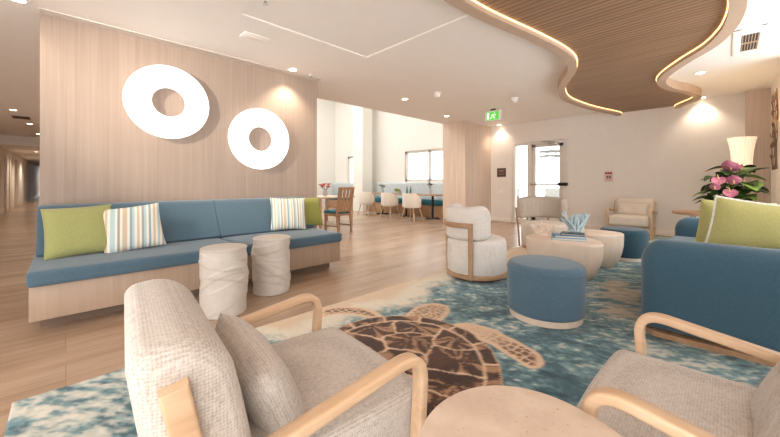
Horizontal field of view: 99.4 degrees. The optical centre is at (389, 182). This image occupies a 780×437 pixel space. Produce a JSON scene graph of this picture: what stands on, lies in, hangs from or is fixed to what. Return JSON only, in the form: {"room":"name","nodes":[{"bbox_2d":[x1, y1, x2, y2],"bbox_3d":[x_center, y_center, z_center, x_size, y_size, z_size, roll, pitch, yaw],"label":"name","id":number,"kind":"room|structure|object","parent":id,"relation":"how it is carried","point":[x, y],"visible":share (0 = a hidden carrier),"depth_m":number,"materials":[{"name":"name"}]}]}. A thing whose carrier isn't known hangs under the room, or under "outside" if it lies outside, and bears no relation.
{"room":"hotel lobby lounge","nodes":[
{"label":"hotel lobby lounge","id":0,"kind":"room"},
{"bbox_2d":[0,146,0,209],"bbox_3d":[-15.260,-0.275,10.109,4.340,2.750,0.600,0,0,-44],"label":"wall","id":1,"kind":"structure","parent":0,"point":[0,146],"depth_m":11.77,"materials":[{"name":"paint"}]},
{"bbox_2d":[0,146,39,209],"bbox_3d":[-23.539,-0.275,21.457,0.290,2.750,28.400,0,0,-44],"label":"wall","id":2,"kind":"structure","parent":0,"point":[28,174],"depth_m":18.15,"materials":[{"name":"paint"}]},
{"bbox_2d":[4,153,10,211],"bbox_3d":[-14.874,-0.010,12.867,0.090,2.220,1.220,0,0,-44],"label":"door","id":3,"kind":"structure","parent":2,"relation":"in","point":[7,158],"depth_m":12.94,"materials":[{"name":"paint"}]},
{"bbox_2d":[12,157,16,207],"bbox_3d":[-16.694,-0.010,14.724,0.090,2.220,1.220,0,0,-44],"label":"door","id":4,"kind":"structure","parent":2,"relation":"in","point":[14,160],"depth_m":14.34,"materials":[{"name":"paint"}]},
{"bbox_2d":[0,194,39,213],"bbox_3d":[-23.428,1.030,21.566,0.020,0.140,28.400,0,0,-44],"label":"baseboard","id":5,"kind":"structure","parent":2,"relation":"attached to","point":[33,197],"depth_m":17.18,"materials":[{"name":"white paint"}]},
{"bbox_2d":[0,135,39,167],"bbox_3d":[-22.429,-1.485,22.404,2.700,0.330,28.600,0,0,-44],"label":"ceiling","id":6,"kind":"structure","parent":0,"point":[27,148],"depth_m":11.97,"materials":[{"name":"paint"}]},
{"bbox_2d":[40,13,316,227],"bbox_3d":[-2.352,-0.275,4.345,3.080,2.750,0.200,0,0,-44],"label":"wall","id":7,"kind":"structure","parent":0,"point":[92,151],"depth_m":3.80,"materials":[{"name":"brown wood"}]},
{"bbox_2d":[123,65,208,138],"bbox_3d":[-2.606,-0.945,3.897,0.850,0.850,0.085,0,0,-44],"label":"wall decoration","id":8,"kind":"object","parent":7,"relation":"attached to","point":[139,89],"visible":1,"depth_m":3.83,"materials":[{"name":"white"}]},
{"bbox_2d":[39,8,320,80],"bbox_3d":[-2.241,-1.647,4.233,3.080,0.008,0.125,0,0,-44],"label":"trim","id":9,"kind":"structure","parent":7,"relation":"attached to","point":[43,11],"depth_m":3.82,"materials":[{"name":"beige"}]},
{"bbox_2d":[228,108,288,168],"bbox_3d":[-1.831,-0.615,4.656,0.850,0.850,0.085,0,0,-44],"label":"ring light","id":10,"kind":"object","parent":7,"relation":"attached to","point":[241,126],"visible":1,"depth_m":4.59,"materials":[{"name":"white"}]},
{"bbox_2d":[317,98,334,206],"bbox_3d":[-5.522,-1.750,12.928,8.400,5.700,0.200,0,0,-44],"label":"wall","id":11,"kind":"structure","parent":0,"point":[325,108],"depth_m":15.28,"materials":[{"name":"paint"}]},
{"bbox_2d":[0,196,671,436],"bbox_3d":[-14.442,1.150,17.034,15.200,0.100,47.450,0,0,-44],"label":"floor","id":12,"kind":"structure","parent":0,"point":[383,252],"depth_m":3.42,"materials":[{"name":"brown wood"}]},
{"bbox_2d":[26,197,341,327],"bbox_3d":[-2.001,0.653,3.705,2.731,0.893,1.205,0,0,-44],"label":"upholstered bench","id":13,"kind":"object","parent":12,"relation":"on","point":[61,290],"visible":0.7,"depth_m":3.05,"materials":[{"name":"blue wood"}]},
{"bbox_2d":[40,204,111,259],"bbox_3d":[-2.755,0.425,2.942,0.258,0.449,0.488,0,0,44],"label":"pillow","id":14,"kind":"object","parent":13,"relation":"on","point":[68,232],"visible":0.79,"depth_m":2.86,"materials":[{"name":"fabric"}]},
{"bbox_2d":[103,203,165,252],"bbox_3d":[-2.456,0.430,3.165,0.517,0.464,0.228,0,0,-40],"label":"pillow","id":15,"kind":"object","parent":13,"relation":"on","point":[130,228],"visible":0.93,"depth_m":3.11,"materials":[{"name":"fabric"}]},
{"bbox_2d":[270,198,305,230],"bbox_3d":[-1.354,0.410,4.413,0.466,0.431,0.211,0,0,-26],"label":"pillow","id":16,"kind":"object","parent":13,"relation":"on","point":[285,213],"visible":1,"depth_m":4.35,"materials":[{"name":"fabric"}]},
{"bbox_2d":[291,197,322,224],"bbox_3d":[-1.181,0.410,4.722,0.443,0.409,0.218,0,0,-37],"label":"pillow","id":17,"kind":"object","parent":13,"relation":"on","point":[313,216],"visible":0.5,"depth_m":4.71,"materials":[{"name":"green fabric"}]},
{"bbox_2d":[198,243,248,319],"bbox_3d":[-1.412,0.820,2.826,0.387,0.560,0.387,0,0,-44],"label":"stool","id":18,"kind":"object","parent":12,"relation":"on","point":[223,269],"visible":0.98,"depth_m":2.67,"materials":[{"name":"white wood"}]},
{"bbox_2d":[251,234,290,296],"bbox_3d":[-1.208,0.823,3.368,0.383,0.555,0.383,0,0,-44],"label":"stool","id":19,"kind":"object","parent":12,"relation":"on","point":[270,253],"visible":1,"depth_m":3.22,"materials":[{"name":"white wood"}]},
{"bbox_2d":[317,195,354,227],"bbox_3d":[-1.781,0.725,8.893,1.100,0.750,1.300,0,0,-44],"label":"dining table","id":20,"kind":"object","parent":12,"relation":"on","point":[321,197],"visible":0.51,"depth_m":8.78,"materials":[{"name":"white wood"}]},
{"bbox_2d":[319,183,330,195],"bbox_3d":[-1.757,0.179,8.909,0.363,0.342,0.361,0,0,-11],"label":"flower vase","id":21,"kind":"object","parent":20,"relation":"on","point":[325,192],"visible":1,"depth_m":8.88,"materials":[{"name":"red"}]},
{"bbox_2d":[324,187,354,231],"bbox_3d":[-1.144,0.596,7.433,0.557,1.012,0.450,0,0,42],"label":"chair","id":22,"kind":"object","parent":12,"relation":"on","point":[339,211],"visible":0.98,"depth_m":7.32,"materials":[{"name":"brown wood"}]},
{"bbox_2d":[328,183,352,208],"bbox_3d":[-1.938,0.545,14.582,0.560,1.110,2.350,0,0,-44],"label":"banquette","id":23,"kind":"object","parent":12,"relation":"on","point":[332,202],"visible":0.25,"depth_m":14.89,"materials":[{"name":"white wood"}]},
{"bbox_2d":[357,192,376,215],"bbox_3d":[-0.782,0.702,11.296,0.570,0.804,0.539,0,0,38],"label":"tub chair","id":24,"kind":"object","parent":12,"relation":"on","point":[366,198],"visible":0.99,"depth_m":11.06,"materials":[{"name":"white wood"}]},
{"bbox_2d":[372,192,387,213],"bbox_3d":[-0.266,0.725,11.777,0.760,0.750,0.840,0,0,-44],"label":"dining table","id":25,"kind":"object","parent":12,"relation":"on","point":[378,192],"visible":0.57,"depth_m":11.74,"materials":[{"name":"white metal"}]},
{"bbox_2d":[4,235,772,436],"bbox_3d":[2.337,1.093,3.695,8.890,0.014,2.950,0,0,-44],"label":"area rug","id":26,"kind":"object","parent":12,"relation":"on","point":[466,334],"visible":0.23,"depth_m":2.20,"materials":[{"name":"blue carpet"}]},
{"bbox_2d":[124,279,427,436],"bbox_3d":[-0.364,0.703,1.083,0.788,0.772,0.732,0,0,-39],"label":"armchair","id":27,"kind":"object","parent":26,"relation":"on","point":[182,380],"visible":0.91,"depth_m":0.84,"materials":[{"name":"beige fabric"}]},
{"bbox_2d":[215,313,304,433],"bbox_3d":[-0.421,0.595,1.037,0.185,0.250,0.500,0,0,-39],"label":"lumbar pillow","id":28,"kind":"object","parent":27,"relation":"on","point":[272,399],"visible":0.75,"depth_m":0.87,"materials":[{"name":"beige fabric"}]},
{"bbox_2d":[443,203,506,282],"bbox_3d":[0.998,0.667,3.887,0.730,0.837,0.690,0,0,-16],"label":"barrel chair","id":29,"kind":"object","parent":26,"relation":"on","point":[473,254],"visible":1,"depth_m":3.60,"materials":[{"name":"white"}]},
{"bbox_2d":[418,385,621,436],"bbox_3d":[0.292,0.816,0.646,0.475,0.538,0.495,0,0,-44],"label":"side table","id":30,"kind":"object","parent":26,"relation":"on","point":[494,410],"visible":1,"depth_m":0.77,"materials":[{"name":"stone"}]},
{"bbox_2d":[515,196,568,247],"bbox_3d":[2.608,0.660,5.606,0.814,0.850,0.814,0,0,-40],"label":"lounge chair","id":31,"kind":"object","parent":26,"relation":"on","point":[547,207],"visible":0.72,"depth_m":5.70,"materials":[{"name":"beige fabric"}]},
{"bbox_2d":[507,255,586,328],"bbox_3d":[1.277,0.860,2.727,0.594,0.450,0.594,0,0,-44],"label":"pouf","id":32,"kind":"object","parent":26,"relation":"on","point":[545,291],"visible":1,"depth_m":2.49,"materials":[{"name":"blue fabric"}]},
{"bbox_2d":[526,233,603,280],"bbox_3d":[2.065,0.872,3.926,0.703,0.426,0.880,0,0,-20],"label":"coffee table","id":33,"kind":"object","parent":26,"relation":"on","point":[589,254],"visible":0.61,"depth_m":3.61,"materials":[{"name":"beige wood"}]},
{"bbox_2d":[529,222,555,235],"bbox_3d":[1.950,0.584,4.240,0.172,0.169,0.332,0,0,-44],"label":"ornament","id":34,"kind":"object","parent":33,"relation":"on","point":[545,229],"visible":1,"depth_m":4.20,"materials":[{"name":"beige ceramic"}]},
{"bbox_2d":[551,235,586,241],"bbox_3d":[2.099,0.646,3.889,0.360,0.026,0.270,0,0,28],"label":"book","id":35,"kind":"object","parent":33,"relation":"on","point":[552,237],"visible":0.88,"depth_m":3.78,"materials":[{"name":"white paper"}]},
{"bbox_2d":[552,232,584,238],"bbox_3d":[2.099,0.620,3.903,0.320,0.026,0.250,0,0,20],"label":"book","id":36,"kind":"object","parent":35,"relation":"on","point":[555,235],"visible":0.77,"depth_m":3.81,"materials":[{"name":"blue paper"}]},
{"bbox_2d":[560,231,584,236],"bbox_3d":[2.148,0.597,3.895,0.240,0.020,0.190,0,0,34],"label":"book","id":37,"kind":"object","parent":36,"relation":"on","point":[562,232],"visible":1,"depth_m":3.85,"materials":[{"name":"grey paper"}]},
{"bbox_2d":[560,212,589,232],"bbox_3d":[2.283,0.506,4.056,0.392,0.306,0.161,0,0,1],"label":"ornament","id":38,"kind":"object","parent":33,"relation":"on","point":[577,222],"visible":0.89,"depth_m":4.04,"materials":[{"name":"teal ceramic"}]},
{"bbox_2d":[566,229,623,267],"bbox_3d":[2.721,0.867,4.413,0.660,0.436,0.583,0,0,26],"label":"coffee table","id":39,"kind":"object","parent":26,"relation":"on","point":[613,242],"visible":0.56,"depth_m":4.17,"materials":[{"name":"beige wood"}]},
{"bbox_2d":[600,226,648,261],"bbox_3d":[3.388,0.865,4.801,0.590,0.440,0.590,0,0,-44],"label":"pouf","id":40,"kind":"object","parent":26,"relation":"on","point":[636,240],"visible":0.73,"depth_m":4.54,"materials":[{"name":"blue fabric"}]},
{"bbox_2d":[606,198,657,239],"bbox_3d":[4.938,0.703,6.767,0.788,0.772,0.762,0,0,-44],"label":"armchair","id":41,"kind":"object","parent":26,"relation":"on","point":[628,220],"visible":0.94,"depth_m":6.66,"materials":[{"name":"beige fabric"}]},
{"bbox_2d":[617,203,647,215],"bbox_3d":[4.986,0.545,6.814,0.183,0.241,0.521,0,0,-44],"label":"lumbar pillow","id":42,"kind":"object","parent":41,"relation":"on","point":[623,208],"visible":0.8,"depth_m":6.75,"materials":[{"name":"beige fabric"}]},
{"bbox_2d":[576,312,779,436],"bbox_3d":[0.972,0.703,0.865,0.732,0.772,0.788,0,0,-44],"label":"armchair","id":43,"kind":"object","parent":26,"relation":"on","point":[635,394],"visible":0.84,"depth_m":1.00,"materials":[{"name":"beige fabric"}]},
{"bbox_2d":[750,361,779,436],"bbox_3d":[1.023,0.595,0.814,0.503,0.250,0.188,0,0,-42],"label":"lumbar pillow","id":44,"kind":"object","parent":43,"relation":"on","point":[765,402],"visible":0.97,"depth_m":0.84,"materials":[{"name":"beige fabric"}]},
{"bbox_2d":[672,210,699,216],"bbox_3d":[4.831,0.758,4.815,0.920,0.656,1.120,0,0,-44],"label":"side table","id":45,"kind":"object","parent":26,"relation":"on","point":[693,213],"visible":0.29,"depth_m":4.92,"materials":[{"name":"brown wood"}]},
{"bbox_2d":[692,160,768,203],"bbox_3d":[4.835,0.069,4.699,0.947,0.750,0.809,0,0,-44],"label":"anthurium","id":46,"kind":"object","parent":45,"relation":"on","point":[727,174],"visible":0.73,"depth_m":4.52,"materials":[{"name":"green"}]},
{"bbox_2d":[709,183,720,189],"bbox_3d":[4.455,0.047,4.539,0.108,0.096,0.109,0,0,7],"label":"flower","id":47,"kind":"object","parent":46,"relation":"on","point":[714,186],"depth_m":4.52,"materials":[{"name":"pink plant"}]},
{"bbox_2d":[711,177,726,184],"bbox_3d":[4.450,-0.030,4.481,0.092,0.116,0.152,0,0,-44],"label":"flower","id":48,"kind":"object","parent":46,"relation":"on","point":[716,180],"depth_m":4.48,"materials":[{"name":"pink plant"}]},
{"bbox_2d":[722,189,737,197],"bbox_3d":[4.563,0.140,4.436,0.096,0.115,0.150,0,0,-44],"label":"flower","id":49,"kind":"object","parent":46,"relation":"on","point":[730,193],"depth_m":4.44,"materials":[{"name":"pink plant"}]},
{"bbox_2d":[721,160,739,170],"bbox_3d":[4.615,-0.233,4.487,0.170,0.146,0.171,0,0,17],"label":"flower","id":50,"kind":"object","parent":46,"relation":"on","point":[727,165],"depth_m":4.47,"materials":[{"name":"pink plant"}]},
{"bbox_2d":[726,175,741,183],"bbox_3d":[4.635,-0.044,4.461,0.142,0.126,0.143,0,0,5],"label":"flower","id":51,"kind":"object","parent":46,"relation":"on","point":[732,179],"depth_m":4.45,"materials":[{"name":"pink plant"}]},
{"bbox_2d":[641,217,779,366],"bbox_3d":[3.006,0.745,2.933,2.500,0.680,0.965,0,0,-44],"label":"sofa","id":52,"kind":"object","parent":26,"relation":"on","point":[731,290],"visible":0.88,"depth_m":2.12,"materials":[{"name":"blue fabric"}]},
{"bbox_2d":[670,236,695,241],"bbox_3d":[3.245,0.700,3.381,0.962,0.187,0.660,0,0,-44],"label":"seat cushion","id":53,"kind":"object","parent":52,"relation":"on","point":[685,238],"depth_m":3.67,"materials":[{"name":"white fabric"}]},
{"bbox_2d":[695,199,775,241],"bbox_3d":[2.986,0.380,2.882,0.522,0.478,0.197,0,0,20],"label":"pillow","id":54,"kind":"object","parent":52,"relation":"on","point":[706,207],"visible":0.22,"depth_m":2.91,"materials":[{"name":"olive green cloth"},{"name":"white piping cloth"}]},
{"bbox_2d":[705,195,779,248],"bbox_3d":[2.627,0.380,2.362,0.636,0.579,0.210,0,0,24],"label":"pillow","id":55,"kind":"object","parent":52,"relation":"on","point":[738,222],"visible":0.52,"depth_m":2.33,"materials":[{"name":"olive green cloth"},{"name":"white piping cloth"}]},
{"bbox_2d":[727,136,757,188],"bbox_3d":[5.478,0.190,5.154,0.331,1.790,0.331,0,0,-44],"label":"floor lamp","id":56,"kind":"object","parent":26,"relation":"on","point":[741,148],"visible":0.82,"depth_m":5.06,"materials":[{"name":"beige fabric"}]},
{"bbox_2d":[379,193,400,218],"bbox_3d":[-0.008,0.702,10.391,0.570,0.804,0.539,0,0,44],"label":"tub chair","id":57,"kind":"object","parent":12,"relation":"on","point":[387,199],"visible":1,"depth_m":10.16,"materials":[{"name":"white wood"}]},
{"bbox_2d":[370,183,442,217],"bbox_3d":[0.860,0.545,11.725,0.560,1.110,4.250,0,0,-44],"label":"banquette","id":58,"kind":"object","parent":12,"relation":"on","point":[422,188],"visible":0.32,"depth_m":11.62,"materials":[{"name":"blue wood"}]},
{"bbox_2d":[393,193,419,216],"bbox_3d":[0.539,0.725,10.955,0.760,0.750,0.840,0,0,-44],"label":"dining table","id":59,"kind":"object","parent":12,"relation":"on","point":[393,193],"visible":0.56,"depth_m":10.93,"materials":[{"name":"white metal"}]},
{"bbox_2d":[394,188,400,193],"bbox_3d":[0.269,0.257,11.099,0.168,0.186,0.299,0,0,-44],"label":"planter","id":60,"kind":"object","parent":59,"relation":"on","point":[398,191],"visible":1,"depth_m":11.04,"materials":[{"name":"grey"}]},
{"bbox_2d":[400,193,423,221],"bbox_3d":[0.636,0.702,9.648,0.570,0.804,0.539,0,0,40],"label":"tub chair","id":61,"kind":"object","parent":12,"relation":"on","point":[410,201],"visible":1,"depth_m":9.42,"materials":[{"name":"beige fabric"}]},
{"bbox_2d":[417,194,442,219],"bbox_3d":[1.309,0.725,10.169,0.760,0.750,0.840,0,0,-44],"label":"dining table","id":62,"kind":"object","parent":12,"relation":"on","point":[431,195],"visible":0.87,"depth_m":10.14,"materials":[{"name":"brown wood"}]},
{"bbox_2d":[353,106,371,210],"bbox_3d":[-1.099,-1.750,13.271,0.500,5.700,0.600,0,0,-44],"label":"pillar","id":63,"kind":"structure","parent":0,"point":[362,117],"depth_m":13.06,"materials":[{"name":"paint"}]},
{"bbox_2d":[335,102,442,197],"bbox_3d":[0.276,-1.750,12.867,0.200,5.700,8.000,0,0,-44],"label":"wall","id":64,"kind":"structure","parent":0,"point":[393,135],"depth_m":13.11,"materials":[{"name":"paint"}]},
{"bbox_2d":[348,157,352,182],"bbox_3d":[-1.592,-0.540,14.746,0.080,1.280,0.800,0,0,-44],"label":"window","id":65,"kind":"structure","parent":64,"relation":"in","point":[349,158],"depth_m":14.98,"materials":[{"name":"white metal"}]},
{"bbox_2d":[405,148,442,181],"bbox_3d":[1.521,-0.615,11.567,0.080,1.130,2.600,0,0,-44],"label":"window","id":66,"kind":"structure","parent":64,"relation":"in","point":[429,151],"depth_m":11.81,"materials":[{"name":"white metal"}]},
{"bbox_2d":[0,0,779,136],"bbox_3d":[-4.500,-1.800,6.861,15.170,0.300,19.900,0,0,-44],"label":"ceiling","id":67,"kind":"structure","parent":0,"point":[370,54],"depth_m":4.18,"materials":[{"name":"paint"}]},
{"bbox_2d":[9,0,31,4],"bbox_3d":[-3.349,-1.647,2.977,0.176,0.006,0.176,0,0,-44],"label":"recessed light","id":68,"kind":"object","parent":67,"relation":"in","point":[24,2],"visible":1,"depth_m":3.01,"materials":[{"name":"white paint"}]},
{"bbox_2d":[11,115,30,119],"bbox_3d":[-9.247,-1.640,8.300,0.308,0.031,0.382,0,0,-44],"label":"ceiling vent","id":69,"kind":"object","parent":67,"relation":"in","point":[13,116],"visible":1,"depth_m":8.22,"materials":[{"name":"brown metal"}]},
{"bbox_2d":[240,31,269,43],"bbox_3d":[-1.531,-1.645,3.750,0.280,0.010,0.160,0,0,-44],"label":"ceiling vent","id":70,"kind":"object","parent":67,"relation":"attached to","point":[254,37],"visible":1,"depth_m":3.73,"materials":[{"name":"paint"}]},
{"bbox_2d":[262,0,268,5],"bbox_3d":[-1.135,-1.647,3.017,0.070,0.038,0.070,0,0,-44],"label":"sprinkler","id":71,"kind":"object","parent":67,"relation":"attached to","point":[265,3],"visible":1,"depth_m":3.01,"materials":[{"name":"white paint"}]},
{"bbox_2d":[287,68,298,71],"bbox_3d":[-1.413,-1.647,4.816,0.176,0.006,0.176,0,0,-44],"label":"recessed light","id":72,"kind":"object","parent":67,"relation":"in","point":[288,69],"visible":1,"depth_m":4.81,"materials":[{"name":"white paint"}]},
{"bbox_2d":[433,92,440,97],"bbox_3d":[0.862,-1.604,6.051,0.150,0.092,0.150,0,0,-44],"label":"smoke detector","id":73,"kind":"object","parent":67,"relation":"attached to","point":[436,94],"visible":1,"depth_m":6.01,"materials":[{"name":"white paint"}]},
{"bbox_2d":[485,109,501,121],"bbox_3d":[2.290,-1.515,7.366,0.080,0.270,0.380,0,0,-44],"label":"exit sign","id":74,"kind":"object","parent":67,"relation":"hanging from","point":[493,115],"visible":1,"depth_m":7.33,"materials":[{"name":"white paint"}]},
{"bbox_2d":[511,97,518,102],"bbox_3d":[2.422,-1.604,6.431,0.150,0.092,0.150,0,0,-44],"label":"smoke detector","id":75,"kind":"object","parent":67,"relation":"attached to","point":[514,99],"visible":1,"depth_m":6.38,"materials":[{"name":"white paint"}]},
{"bbox_2d":[444,0,747,115],"bbox_3d":[2.254,-1.585,3.415,9.840,0.131,2.526,0,0,-44],"label":"ceiling","id":76,"kind":"structure","parent":67,"relation":"attached to","point":[620,56],"depth_m":3.57,"materials":[{"name":"brown wood"}]},
{"bbox_2d":[693,71,707,74],"bbox_3d":[4.655,-1.647,4.965,0.176,0.006,0.176,0,0,-44],"label":"recessed light","id":77,"kind":"object","parent":67,"relation":"in","point":[701,72],"visible":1,"depth_m":4.97,"materials":[{"name":"white paint"}]},
{"bbox_2d":[732,23,768,56],"bbox_3d":[4.174,-1.644,3.856,1.000,0.012,0.259,0,0,-44],"label":"ceiling vent","id":78,"kind":"object","parent":67,"relation":"in","point":[751,39],"visible":0.92,"depth_m":3.80,"materials":[{"name":"metal"}]},
{"bbox_2d":[443,121,490,219],"bbox_3d":[2.296,-0.275,9.575,1.560,2.750,0.730,0,0,-44],"label":"wall column","id":79,"kind":"structure","parent":0,"point":[466,144],"depth_m":9.12,"materials":[{"name":"brown wood"}]},
{"bbox_2d":[491,93,744,230],"bbox_3d":[4.958,-0.275,7.829,0.200,2.750,5.750,0,0,-44],"label":"wall","id":80,"kind":"structure","parent":0,"point":[663,155],"depth_m":7.25,"materials":[{"name":"paint"}]},
{"bbox_2d":[497,168,505,176],"bbox_3d":[3.190,-0.300,9.478,0.018,0.250,0.270,0,0,-44],"label":"door sign","id":81,"kind":"object","parent":80,"relation":"attached to","point":[501,172],"visible":1,"depth_m":9.47,"materials":[{"name":"brown"}]},
{"bbox_2d":[512,138,567,222],"bbox_3d":[3.886,-0.005,8.719,0.337,2.210,1.460,0,0,-44],"label":"door","id":82,"kind":"structure","parent":80,"relation":"in","point":[562,143],"depth_m":8.84,"materials":[{"name":"white metal"}]},
{"bbox_2d":[491,217,674,236],"bbox_3d":[4.744,1.045,7.893,0.016,0.110,5.160,0,0,-44],"label":"baseboard","id":83,"kind":"structure","parent":80,"relation":"attached to","point":[587,226],"depth_m":7.77,"materials":[{"name":"white paint"}]},
{"bbox_2d":[604,171,612,180],"bbox_3d":[5.026,-0.150,7.609,0.012,0.230,0.170,0,0,-44],"label":"notice","id":84,"kind":"object","parent":80,"relation":"attached to","point":[608,176],"visible":1,"depth_m":7.61,"materials":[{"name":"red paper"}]},
{"bbox_2d":[745,88,770,202],"bbox_3d":[6.568,-0.275,5.914,0.180,2.750,0.300,0,0,-44],"label":"wall pier","id":85,"kind":"object","parent":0,"point":[757,102],"visible":0.57,"depth_m":5.83,"materials":[{"name":"brown wood"}]},
{"bbox_2d":[771,69,779,204],"bbox_3d":[6.050,-0.275,5.056,2.520,2.750,0.200,0,0,-44],"label":"wall","id":86,"kind":"structure","parent":0,"point":[775,174],"depth_m":5.07,"materials":[{"name":"paint"}]},
{"bbox_2d":[770,88,778,169],"bbox_3d":[5.925,-0.805,5.107,1.048,1.192,0.036,0,0,-44],"label":"relief","id":87,"kind":"object","parent":86,"relation":"attached to","point":[776,118],"visible":1,"depth_m":5.04,"materials":[{"name":"brown wood"}]},
{"label":"outside","id":88,"kind":"structure","parent":0,"visible":0},
{"bbox_3d":[7.005,1.170,16.658,14.680,0.100,18.000,0,0,-44],"label":"patio","id":89,"kind":"object","parent":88,"visible":0},
{"bbox_2d":[517,188,519,199],"bbox_3d":[4.484,0.654,12.621,0.730,0.932,0.670,0,0,-14],"label":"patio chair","id":90,"kind":"object","parent":89,"relation":"on","point":[518,189],"visible":0.15,"depth_m":12.39,"materials":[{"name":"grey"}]},
{"bbox_2d":[545,188,558,196],"bbox_3d":[5.587,0.654,11.359,0.670,0.932,0.730,0,0,36],"label":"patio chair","id":91,"kind":"object","parent":89,"relation":"on","point":[551,192],"visible":0.14,"depth_m":11.56,"materials":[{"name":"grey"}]},
{"bbox_3d":[6.213,-0.600,12.522,0.400,3.400,8.000,0,0,-44],"label":"patio","id":92,"kind":"object","parent":89,"relation":"on","visible":0},
{"bbox_2d":[539,147,558,157],"bbox_3d":[6.143,-1.497,12.594,0.900,1.006,0.900,0,0,-44],"label":"hanging lantern","id":93,"kind":"object","parent":92,"relation":"hanging from","point":[551,150],"visible":0.72,"depth_m":12.58,"materials":[{"name":"grey"}]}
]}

